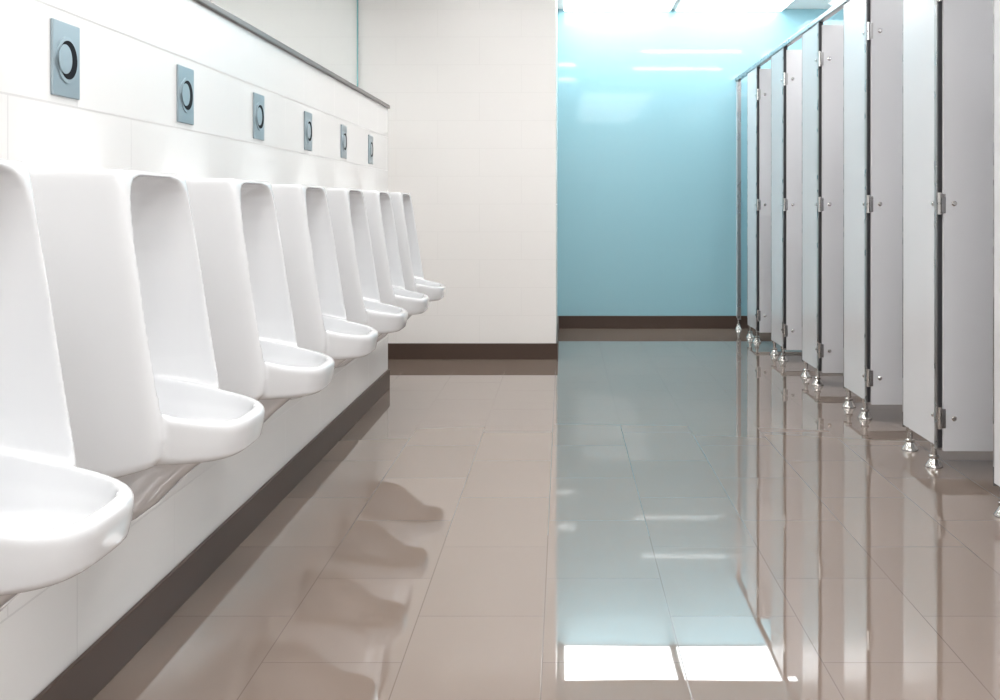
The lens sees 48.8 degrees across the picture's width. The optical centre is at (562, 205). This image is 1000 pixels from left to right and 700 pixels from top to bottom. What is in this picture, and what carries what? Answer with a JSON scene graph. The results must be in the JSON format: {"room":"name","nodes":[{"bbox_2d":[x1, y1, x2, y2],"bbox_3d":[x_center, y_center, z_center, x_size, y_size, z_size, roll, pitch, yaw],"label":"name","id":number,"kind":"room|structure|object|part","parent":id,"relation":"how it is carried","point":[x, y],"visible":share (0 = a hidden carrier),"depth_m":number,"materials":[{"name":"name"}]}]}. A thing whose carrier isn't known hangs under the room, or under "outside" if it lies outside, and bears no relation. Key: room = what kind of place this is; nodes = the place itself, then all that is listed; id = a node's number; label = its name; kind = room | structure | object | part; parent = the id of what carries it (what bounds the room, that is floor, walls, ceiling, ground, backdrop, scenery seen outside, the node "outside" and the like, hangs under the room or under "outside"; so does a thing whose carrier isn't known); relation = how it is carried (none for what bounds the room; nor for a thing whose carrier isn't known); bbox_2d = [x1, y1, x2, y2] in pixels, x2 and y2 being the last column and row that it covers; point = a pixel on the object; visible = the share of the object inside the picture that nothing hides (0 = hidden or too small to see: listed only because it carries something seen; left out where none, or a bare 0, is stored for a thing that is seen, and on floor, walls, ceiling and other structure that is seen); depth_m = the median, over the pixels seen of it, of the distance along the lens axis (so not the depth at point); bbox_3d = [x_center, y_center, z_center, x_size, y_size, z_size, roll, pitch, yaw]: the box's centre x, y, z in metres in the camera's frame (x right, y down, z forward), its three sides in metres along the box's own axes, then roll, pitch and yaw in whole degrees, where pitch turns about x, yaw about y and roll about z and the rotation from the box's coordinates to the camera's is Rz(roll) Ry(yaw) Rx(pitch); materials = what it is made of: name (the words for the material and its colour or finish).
{"room":"public restroom","nodes":[
{"label":"public restroom","id":0,"kind":"room"},
{"bbox_2d":[0,0,387,699],"bbox_3d":[-1.270,0.255,1.730,0.420,1.690,9.860,0,0,0],"label":"wall","id":1,"kind":"structure","parent":0,"point":[124,116],"depth_m":2.93,"materials":[{"name":"white tile"}]},
{"bbox_2d":[50,18,79,99],"bbox_3d":[-1.054,-0.310,2.337,0.011,0.158,0.128,0,0,0],"label":"sensor","id":2,"kind":"object","parent":1,"relation":"attached to","point":[64,37],"visible":1,"depth_m":2.32,"materials":[{"name":"silver metal"}]},
{"bbox_2d":[0,159,133,611],"bbox_3d":[-0.855,0.298,1.595,0.410,0.743,0.398,0,0,0],"label":"urinal","id":3,"kind":"object","parent":1,"relation":"attached to","point":[59,518],"visible":1,"depth_m":1.75,"materials":[{"name":"white ceramic"}]},
{"bbox_2d":[29,169,264,520],"bbox_3d":[-0.855,0.298,2.337,0.410,0.743,0.398,0,0,0],"label":"urinal","id":4,"kind":"object","parent":1,"relation":"attached to","point":[146,405],"visible":0.81,"depth_m":2.14,"materials":[{"name":"white ceramic"}]},
{"bbox_2d":[177,64,193,124],"bbox_3d":[-1.054,-0.310,3.079,0.011,0.158,0.128,0,0,0],"label":"sensor","id":5,"kind":"object","parent":1,"relation":"attached to","point":[185,76],"visible":1,"depth_m":3.06,"materials":[{"name":"silver metal"}]},
{"bbox_2d":[33,369,389,699],"bbox_3d":[-1.054,1.043,1.730,0.012,0.114,9.860,0,0,0],"label":"baseboard","id":6,"kind":"structure","parent":1,"relation":"attached to","point":[94,668],"depth_m":3.09,"materials":[{"name":"brown tile"}]},
{"bbox_2d":[253,92,263,140],"bbox_3d":[-1.054,-0.310,3.821,0.011,0.158,0.128,0,0,0],"label":"sensor","id":7,"kind":"object","parent":1,"relation":"attached to","point":[258,100],"visible":1,"depth_m":3.80,"materials":[{"name":"silver metal"}]},
{"bbox_2d":[185,178,334,422],"bbox_3d":[-0.855,0.298,3.079,0.410,0.743,0.398,0,0,0],"label":"urinal","id":8,"kind":"object","parent":1,"relation":"attached to","point":[258,357],"visible":0.72,"depth_m":2.89,"materials":[{"name":"white ceramic"}]},
{"bbox_2d":[194,0,389,108],"bbox_3d":[-1.264,-0.600,1.735,0.432,0.020,9.870,0,0,0],"label":"trim","id":9,"kind":"structure","parent":1,"relation":"on","point":[208,4],"depth_m":4.07,"materials":[{"name":"grey metal"}]},
{"bbox_2d":[304,111,311,150],"bbox_3d":[-1.054,-0.310,4.563,0.011,0.158,0.128,0,0,0],"label":"sensor","id":10,"kind":"object","parent":1,"relation":"attached to","point":[307,116],"visible":1,"depth_m":4.54,"materials":[{"name":"silver metal"}]},
{"bbox_2d":[271,184,377,399],"bbox_3d":[-0.855,0.298,3.821,0.410,0.743,0.398,0,0,0],"label":"urinal","id":11,"kind":"object","parent":1,"relation":"attached to","point":[321,325],"visible":0.48,"depth_m":3.65,"materials":[{"name":"white ceramic"}]},
{"bbox_2d":[341,124,346,158],"bbox_3d":[-1.054,-0.310,5.305,0.011,0.158,0.128,0,0,0],"label":"sensor","id":12,"kind":"object","parent":1,"relation":"attached to","point":[343,128],"visible":1,"depth_m":5.28,"materials":[{"name":"silver metal"}]},
{"bbox_2d":[325,188,407,367],"bbox_3d":[-0.855,0.298,4.563,0.410,0.743,0.398,0,0,0],"label":"urinal","id":13,"kind":"object","parent":1,"relation":"attached to","point":[349,221],"visible":0.48,"depth_m":4.39,"materials":[{"name":"white ceramic"}]},
{"bbox_2d":[368,135,372,163],"bbox_3d":[-1.054,-0.310,6.047,0.011,0.158,0.128,0,0,0],"label":"sensor","id":14,"kind":"object","parent":1,"relation":"attached to","point":[370,137],"visible":1,"depth_m":6.02,"materials":[{"name":"silver metal"}]},
{"bbox_2d":[362,190,428,341],"bbox_3d":[-0.855,0.298,5.305,0.410,0.743,0.398,0,0,0],"label":"urinal","id":15,"kind":"object","parent":1,"relation":"attached to","point":[378,204],"visible":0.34,"depth_m":5.14,"materials":[{"name":"white ceramic"}]},
{"bbox_2d":[389,192,445,319],"bbox_3d":[-0.855,0.298,6.047,0.410,0.743,0.398,0,0,0],"label":"urinal","id":16,"kind":"object","parent":1,"relation":"attached to","point":[407,239],"visible":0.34,"depth_m":5.88,"materials":[{"name":"white ceramic"}]},
{"bbox_2d":[209,0,357,86],"bbox_3d":[-1.474,-1.130,2.494,0.012,0.980,10.788,0,0,0],"label":"wall mirror","id":17,"kind":"object","parent":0,"point":[325,32],"depth_m":6.52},
{"bbox_2d":[358,0,556,342],"bbox_3d":[-0.825,-0.335,8.890,1.550,2.870,1.980,0,0,0],"label":"wall","id":18,"kind":"structure","parent":0,"point":[469,87],"depth_m":7.90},
{"bbox_2d":[388,343,555,358],"bbox_3d":[-0.765,1.043,7.894,1.430,0.114,0.012,0,0,0],"label":"baseboard","id":19,"kind":"structure","parent":18,"relation":"attached to","point":[395,350],"depth_m":7.89,"materials":[{"name":"brown tile"}]},
{"bbox_2d":[556,316,558,358],"bbox_3d":[-0.044,1.043,8.884,0.012,0.114,1.992,0,0,0],"label":"baseboard","id":20,"kind":"structure","parent":18,"relation":"attached to","point":[557,334],"depth_m":8.28,"materials":[{"name":"brown tile"}]},
{"bbox_2d":[92,329,999,699],"bbox_3d":[0.800,1.150,3.340,4.800,0.100,13.280,0,0,0],"label":"floor","id":21,"kind":"structure","parent":0,"point":[627,514],"depth_m":3.48,"materials":[{"name":"tile"}]},
{"bbox_2d":[734,80,741,329],"bbox_3d":[1.565,-0.007,9.822,0.072,2.215,0.116,0,0,0],"label":"stile","id":22,"kind":"object","parent":21,"relation":"on","point":[738,83],"visible":1,"depth_m":9.77,"materials":[{"name":"grey metal"}]},
{"bbox_2d":[735,0,849,81],"bbox_3d":[1.565,-1.133,3.340,0.040,0.035,13.080,0,0,0],"label":"headrail","id":23,"kind":"object","parent":22,"relation":"on","point":[838,6],"visible":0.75,"depth_m":7.28,"materials":[{"name":"silver metal"}]},
{"bbox_2d":[746,325,753,337],"bbox_3d":[1.565,1.048,9.200,0.072,0.104,0.072,0,0,0],"label":"foot","id":24,"kind":"object","parent":21,"relation":"on","point":[749,335],"visible":0.9,"depth_m":9.18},
{"bbox_2d":[752,329,760,342],"bbox_3d":[1.565,1.048,8.880,0.072,0.104,0.072,0,0,0],"label":"foot","id":25,"kind":"object","parent":21,"relation":"on","point":[756,337],"visible":0.94,"depth_m":8.86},
{"bbox_2d":[748,68,755,328],"bbox_3d":[1.565,-0.058,9.045,0.020,2.115,0.450,0,0,0],"label":"pilaster","id":26,"kind":"object","parent":25,"relation":"on","point":[751,75],"visible":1,"depth_m":9.03,"materials":[{"name":"white laminate"}]},
{"bbox_2d":[747,74,747,325],"bbox_3d":[1.565,-0.052,9.270,0.024,2.125,0.008,0,0,0],"label":"channel","id":27,"kind":"object","parent":26,"relation":"attached to","point":[747,74],"visible":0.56,"depth_m":9.27,"materials":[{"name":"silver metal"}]},
{"bbox_2d":[756,67,760,331],"bbox_3d":[1.565,-0.052,8.817,0.032,2.125,0.030,0,0,0],"label":"channel","id":28,"kind":"object","parent":26,"relation":"attached to","point":[756,67],"visible":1,"depth_m":8.81,"materials":[{"name":"silver metal"}]},
{"bbox_2d":[757,66,759,330],"bbox_3d":[1.565,-0.058,8.796,0.026,2.115,0.012,0,0,0],"label":"seal","id":29,"kind":"object","parent":28,"relation":"attached to","point":[758,67],"visible":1,"depth_m":8.79,"materials":[{"name":"grey rubber"}]},
{"bbox_2d":[759,69,770,332],"bbox_3d":[1.867,-0.043,8.778,0.600,2.105,0.020,0,0,0],"label":"leaf","id":30,"kind":"object","parent":28,"relation":"attached to","point":[764,74],"visible":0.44,"depth_m":8.77,"materials":[{"name":"white laminate"}]},
{"bbox_2d":[770,340,778,354],"bbox_3d":[1.565,1.048,8.140,0.072,0.104,0.072,0,0,0],"label":"foot","id":31,"kind":"object","parent":21,"relation":"on","point":[774,351],"visible":0.92,"depth_m":8.12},
{"bbox_2d":[778,346,787,360],"bbox_3d":[1.565,1.048,7.820,0.072,0.104,0.072,0,0,0],"label":"foot","id":32,"kind":"object","parent":21,"relation":"on","point":[783,357],"visible":0.93,"depth_m":7.80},
{"bbox_2d":[771,49,781,345],"bbox_3d":[1.565,-0.058,7.985,0.020,2.115,0.450,0,0,0],"label":"pilaster","id":33,"kind":"object","parent":32,"relation":"on","point":[776,59],"visible":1,"depth_m":8.01,"materials":[{"name":"white laminate"}]},
{"bbox_2d":[782,48,785,348],"bbox_3d":[1.565,-0.052,7.757,0.032,2.125,0.030,0,0,0],"label":"channel","id":34,"kind":"object","parent":33,"relation":"attached to","point":[782,48],"visible":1,"depth_m":7.76,"materials":[{"name":"silver metal"}]},
{"bbox_2d":[784,47,787,347],"bbox_3d":[1.565,-0.058,7.736,0.026,2.115,0.012,0,0,0],"label":"seal","id":35,"kind":"object","parent":34,"relation":"attached to","point":[785,48],"visible":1,"depth_m":7.73,"materials":[{"name":"grey rubber"}]},
{"bbox_2d":[783,50,801,349],"bbox_3d":[1.857,-0.043,7.718,0.621,2.105,0.021,0,0,0],"label":"leaf","id":36,"kind":"object","parent":34,"relation":"attached to","point":[793,57],"depth_m":7.71,"materials":[{"name":"white laminate"}]},
{"bbox_3d":[1.555,0.875,7.720,0.018,0.090,0.018,0,0,0],"label":"hinge","id":37,"kind":"part","parent":36,"relation":"part of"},
{"bbox_3d":[1.555,-0.010,7.720,0.018,0.090,0.018,0,0,0],"label":"hinge","id":38,"kind":"part","parent":36,"relation":"part of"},
{"bbox_3d":[1.555,-0.890,7.720,0.018,0.090,0.018,0,0,0],"label":"hinge","id":39,"kind":"part","parent":36,"relation":"part of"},
{"bbox_2d":[800,361,811,377],"bbox_3d":[1.565,1.048,7.080,0.072,0.104,0.072,0,0,0],"label":"foot","id":40,"kind":"object","parent":21,"relation":"on","point":[805,374],"visible":0.94,"depth_m":7.06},
{"bbox_2d":[812,368,823,385],"bbox_3d":[1.565,1.048,6.760,0.072,0.104,0.072,0,0,0],"label":"foot","id":41,"kind":"object","parent":21,"relation":"on","point":[817,382],"visible":0.9,"depth_m":6.74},
{"bbox_2d":[802,24,816,367],"bbox_3d":[1.565,-0.058,6.925,0.020,2.115,0.450,0,0,0],"label":"pilaster","id":42,"kind":"object","parent":41,"relation":"on","point":[809,38],"visible":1,"depth_m":6.91,"materials":[{"name":"white laminate"}]},
{"bbox_2d":[817,23,821,371],"bbox_3d":[1.565,-0.052,6.697,0.032,2.125,0.030,0,0,0],"label":"channel","id":43,"kind":"object","parent":42,"relation":"attached to","point":[817,23],"visible":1,"depth_m":6.70,"materials":[{"name":"silver metal"}]},
{"bbox_2d":[818,22,822,370],"bbox_3d":[1.565,-0.058,6.676,0.026,2.115,0.012,0,0,0],"label":"seal","id":44,"kind":"object","parent":43,"relation":"attached to","point":[820,24],"visible":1,"depth_m":6.67,"materials":[{"name":"grey rubber"}]},
{"bbox_2d":[818,25,842,372],"bbox_3d":[1.857,-0.043,6.659,0.621,2.105,0.021,0,0,0],"label":"leaf","id":45,"kind":"object","parent":43,"relation":"attached to","point":[832,35],"depth_m":6.65,"materials":[{"name":"white laminate"}]},
{"bbox_3d":[1.555,-0.890,6.660,0.018,0.090,0.018,0,0,0],"label":"hinge","id":46,"kind":"part","parent":45,"relation":"part of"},
{"bbox_3d":[1.555,0.875,6.660,0.018,0.090,0.018,0,0,0],"label":"hinge","id":47,"kind":"part","parent":45,"relation":"part of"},
{"bbox_3d":[1.555,-0.010,6.660,0.018,0.090,0.018,0,0,0],"label":"hinge","id":48,"kind":"part","parent":45,"relation":"part of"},
{"bbox_2d":[821,344,823,356],"bbox_3d":[1.567,0.875,6.646,0.016,0.080,0.003,0,0,0],"label":"hinge plate","id":49,"kind":"object","parent":45,"relation":"attached to","point":[822,345],"depth_m":6.64,"materials":[{"name":"silver metal"}]},
{"bbox_2d":[821,198,823,210],"bbox_3d":[1.567,-0.010,6.646,0.016,0.080,0.003,0,0,0],"label":"hinge plate","id":50,"kind":"object","parent":45,"relation":"attached to","point":[822,199],"depth_m":6.64,"materials":[{"name":"silver metal"}]},
{"bbox_2d":[821,52,823,64],"bbox_3d":[1.567,-0.890,6.646,0.016,0.080,0.003,0,0,0],"label":"hinge plate","id":51,"kind":"object","parent":45,"relation":"attached to","point":[822,53],"depth_m":6.64,"materials":[{"name":"silver metal"}]},
{"bbox_2d":[842,388,855,407],"bbox_3d":[1.565,1.048,6.020,0.072,0.104,0.072,0,0,0],"label":"foot","id":52,"kind":"object","parent":21,"relation":"on","point":[848,403],"visible":0.94,"depth_m":6.00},
{"bbox_2d":[858,398,871,419],"bbox_3d":[1.565,1.048,5.700,0.072,0.104,0.072,0,0,0],"label":"foot","id":53,"kind":"object","parent":21,"relation":"on","point":[864,414],"visible":0.9,"depth_m":5.68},
{"bbox_2d":[844,0,864,399],"bbox_3d":[1.565,-0.058,5.865,0.020,2.115,0.450,0,0,0],"label":"pilaster","id":54,"kind":"object","parent":53,"relation":"on","point":[854,10],"visible":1,"depth_m":5.87,"materials":[{"name":"white laminate"}]},
{"bbox_2d":[843,5,845,388],"bbox_3d":[1.565,-0.052,6.090,0.024,2.125,0.008,0,0,0],"label":"channel","id":55,"kind":"object","parent":54,"relation":"attached to","point":[843,5],"visible":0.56,"depth_m":6.09,"materials":[{"name":"silver metal"}]},
{"bbox_2d":[865,0,869,403],"bbox_3d":[1.565,-0.052,5.637,0.032,2.125,0.030,0,0,0],"label":"channel","id":56,"kind":"object","parent":54,"relation":"attached to","point":[866,402],"visible":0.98,"depth_m":5.62,"materials":[{"name":"silver metal"}]},
{"bbox_2d":[867,0,869,401],"bbox_3d":[1.565,-0.058,5.616,0.026,2.115,0.012,0,0,0],"label":"seal","id":57,"kind":"object","parent":56,"relation":"attached to","point":[868,1],"visible":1,"depth_m":5.61,"materials":[{"name":"grey rubber"}]},
{"bbox_2d":[867,0,901,404],"bbox_3d":[1.857,-0.043,5.598,0.621,2.105,0.021,0,0,0],"label":"leaf","id":58,"kind":"object","parent":56,"relation":"attached to","point":[886,15],"depth_m":5.59,"materials":[{"name":"white laminate"}]},
{"bbox_3d":[1.555,0.875,5.600,0.018,0.090,0.018,0,0,0],"label":"hinge","id":59,"kind":"part","parent":58,"relation":"part of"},
{"bbox_3d":[1.555,-0.010,5.600,0.018,0.090,0.018,0,0,0],"label":"hinge","id":60,"kind":"part","parent":58,"relation":"part of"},
{"bbox_3d":[1.555,-0.890,5.600,0.018,0.090,0.018,0,0,0],"label":"hinge","id":61,"kind":"part","parent":58,"relation":"part of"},
{"bbox_2d":[870,370,872,385],"bbox_3d":[1.567,0.875,5.587,0.016,0.080,0.003,0,0,0],"label":"hinge plate","id":62,"kind":"object","parent":58,"relation":"attached to","point":[871,371],"depth_m":5.59,"materials":[{"name":"silver metal"}]},
{"bbox_2d":[870,196,872,211],"bbox_3d":[1.567,-0.010,5.587,0.016,0.080,0.003,0,0,0],"label":"hinge plate","id":63,"kind":"object","parent":58,"relation":"attached to","point":[871,197],"depth_m":5.59,"materials":[{"name":"silver metal"}]},
{"bbox_2d":[870,23,872,38],"bbox_3d":[1.567,-0.890,5.587,0.016,0.080,0.003,0,0,0],"label":"hinge plate","id":64,"kind":"object","parent":58,"relation":"attached to","point":[871,24],"depth_m":5.59,"materials":[{"name":"silver metal"}]},
{"bbox_2d":[902,426,917,451],"bbox_3d":[1.565,1.048,4.960,0.072,0.104,0.072,0,0,0],"label":"foot","id":65,"kind":"object","parent":21,"relation":"on","point":[909,446],"visible":0.91,"depth_m":4.95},
{"bbox_2d":[925,441,942,468],"bbox_3d":[1.565,1.048,4.640,0.072,0.104,0.072,0,0,0],"label":"foot","id":66,"kind":"object","parent":21,"relation":"on","point":[933,462],"visible":0.9,"depth_m":4.62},
{"bbox_2d":[903,0,933,443],"bbox_3d":[1.565,-0.058,4.805,0.020,2.115,0.450,0,0,0],"label":"pilaster","id":67,"kind":"object","parent":66,"relation":"on","point":[918,15],"visible":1,"depth_m":4.80,"materials":[{"name":"white laminate"}]},
{"bbox_2d":[902,0,905,426],"bbox_3d":[1.565,-0.052,5.030,0.024,2.125,0.008,0,0,0],"label":"channel","id":68,"kind":"object","parent":67,"relation":"attached to","point":[902,0],"visible":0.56,"depth_m":5.03,"materials":[{"name":"silver metal"}]},
{"bbox_2d":[934,0,941,448],"bbox_3d":[1.565,-0.052,4.577,0.032,2.125,0.030,0,0,0],"label":"channel","id":69,"kind":"object","parent":67,"relation":"attached to","point":[935,1],"visible":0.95,"depth_m":4.57,"materials":[{"name":"silver metal"}]},
{"bbox_2d":[937,1,941,447],"bbox_3d":[1.565,-0.058,4.556,0.026,2.115,0.012,0,0,0],"label":"seal","id":70,"kind":"object","parent":69,"relation":"attached to","point":[939,4],"visible":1,"depth_m":4.55,"materials":[{"name":"grey"}]},
{"bbox_2d":[937,0,992,450],"bbox_3d":[1.857,-0.043,4.538,0.621,2.105,0.021,0,0,0],"label":"leaf","id":71,"kind":"object","parent":69,"relation":"attached to","point":[967,25],"depth_m":4.53,"materials":[{"name":"white laminate"}]},
{"bbox_3d":[1.555,0.875,4.540,0.018,0.090,0.018,0,0,0],"label":"hinge","id":72,"kind":"part","parent":71,"relation":"part of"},
{"bbox_3d":[1.555,-0.010,4.540,0.018,0.090,0.018,0,0,0],"label":"hinge","id":73,"kind":"part","parent":71,"relation":"part of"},
{"bbox_2d":[942,409,945,427],"bbox_3d":[1.567,0.875,4.526,0.016,0.080,0.003,0,0,0],"label":"hinge plate","id":74,"kind":"object","parent":71,"relation":"attached to","point":[943,410],"depth_m":4.53,"materials":[{"name":"silver metal"}]},
{"bbox_2d":[942,194,945,212],"bbox_3d":[1.567,-0.010,4.526,0.016,0.080,0.003,0,0,0],"label":"hinge plate","id":75,"kind":"object","parent":71,"relation":"attached to","point":[943,195],"depth_m":4.53,"materials":[{"name":"silver metal"}]},
{"bbox_2d":[994,486,999,517],"bbox_3d":[1.565,1.048,3.900,0.072,0.104,0.072,0,0,0],"label":"foot","id":76,"kind":"object","parent":21,"relation":"on","point":[997,512],"visible":1,"depth_m":3.89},
{"bbox_3d":[1.565,1.048,3.580,0.072,0.104,0.072,0,0,0],"label":"foot","id":77,"kind":"object","parent":21,"relation":"on","visible":0},
{"bbox_2d":[994,0,999,485],"bbox_3d":[1.565,-0.058,3.745,0.020,2.115,0.450,0,0,0],"label":"pilaster","id":78,"kind":"object","parent":77,"relation":"on","point":[996,2],"visible":1,"depth_m":3.94,"materials":[{"name":"white laminate"}]},
{"bbox_2d":[993,0,997,485],"bbox_3d":[1.565,-0.052,3.970,0.024,2.125,0.008,0,0,0],"label":"channel","id":79,"kind":"object","parent":78,"relation":"attached to","point":[994,484],"visible":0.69,"depth_m":3.97,"materials":[{"name":"silver metal"}]},
{"bbox_2d":[557,0,832,8],"bbox_3d":[0.800,-1.820,3.340,4.800,0.100,13.280,0,0,0],"label":"ceiling","id":80,"kind":"structure","parent":0,"point":[796,4],"depth_m":9.66,"materials":[{"name":"white paint"}]},
{"bbox_2d":[563,0,676,10],"bbox_3d":[0.485,-1.757,9.510,0.970,0.025,0.720,0,0,0],"label":"panel light","id":81,"kind":"object","parent":80,"relation":"in","point":[568,5],"depth_m":9.57,"materials":[{"name":"white plastic"}]},
{"bbox_2d":[674,0,793,10],"bbox_3d":[1.485,-1.757,9.510,0.970,0.025,0.720,0,0,0],"label":"panel light","id":82,"kind":"object","parent":80,"relation":"in","point":[683,5],"depth_m":9.57,"materials":[{"name":"white plastic"}]},
{"bbox_2d":[828,0,839,4],"bbox_3d":[2.600,-1.750,9.200,0.640,0.040,0.540,0,0,0],"label":"ceiling light","id":83,"kind":"object","parent":80,"relation":"in","point":[832,2],"depth_m":9.38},
{"bbox_2d":[557,9,842,315],"bbox_3d":[1.575,-0.335,9.930,3.250,2.870,0.100,0,0,0],"label":"wall","id":84,"kind":"structure","parent":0,"point":[646,100],"depth_m":9.88,"materials":[{"name":"blue paint"}]},
{"bbox_2d":[559,316,753,328],"bbox_3d":[1.531,1.043,9.874,3.138,0.114,0.012,0,0,0],"label":"baseboard","id":85,"kind":"structure","parent":84,"relation":"attached to","point":[565,322],"depth_m":9.87,"materials":[{"name":"brown tile"}]}
]}

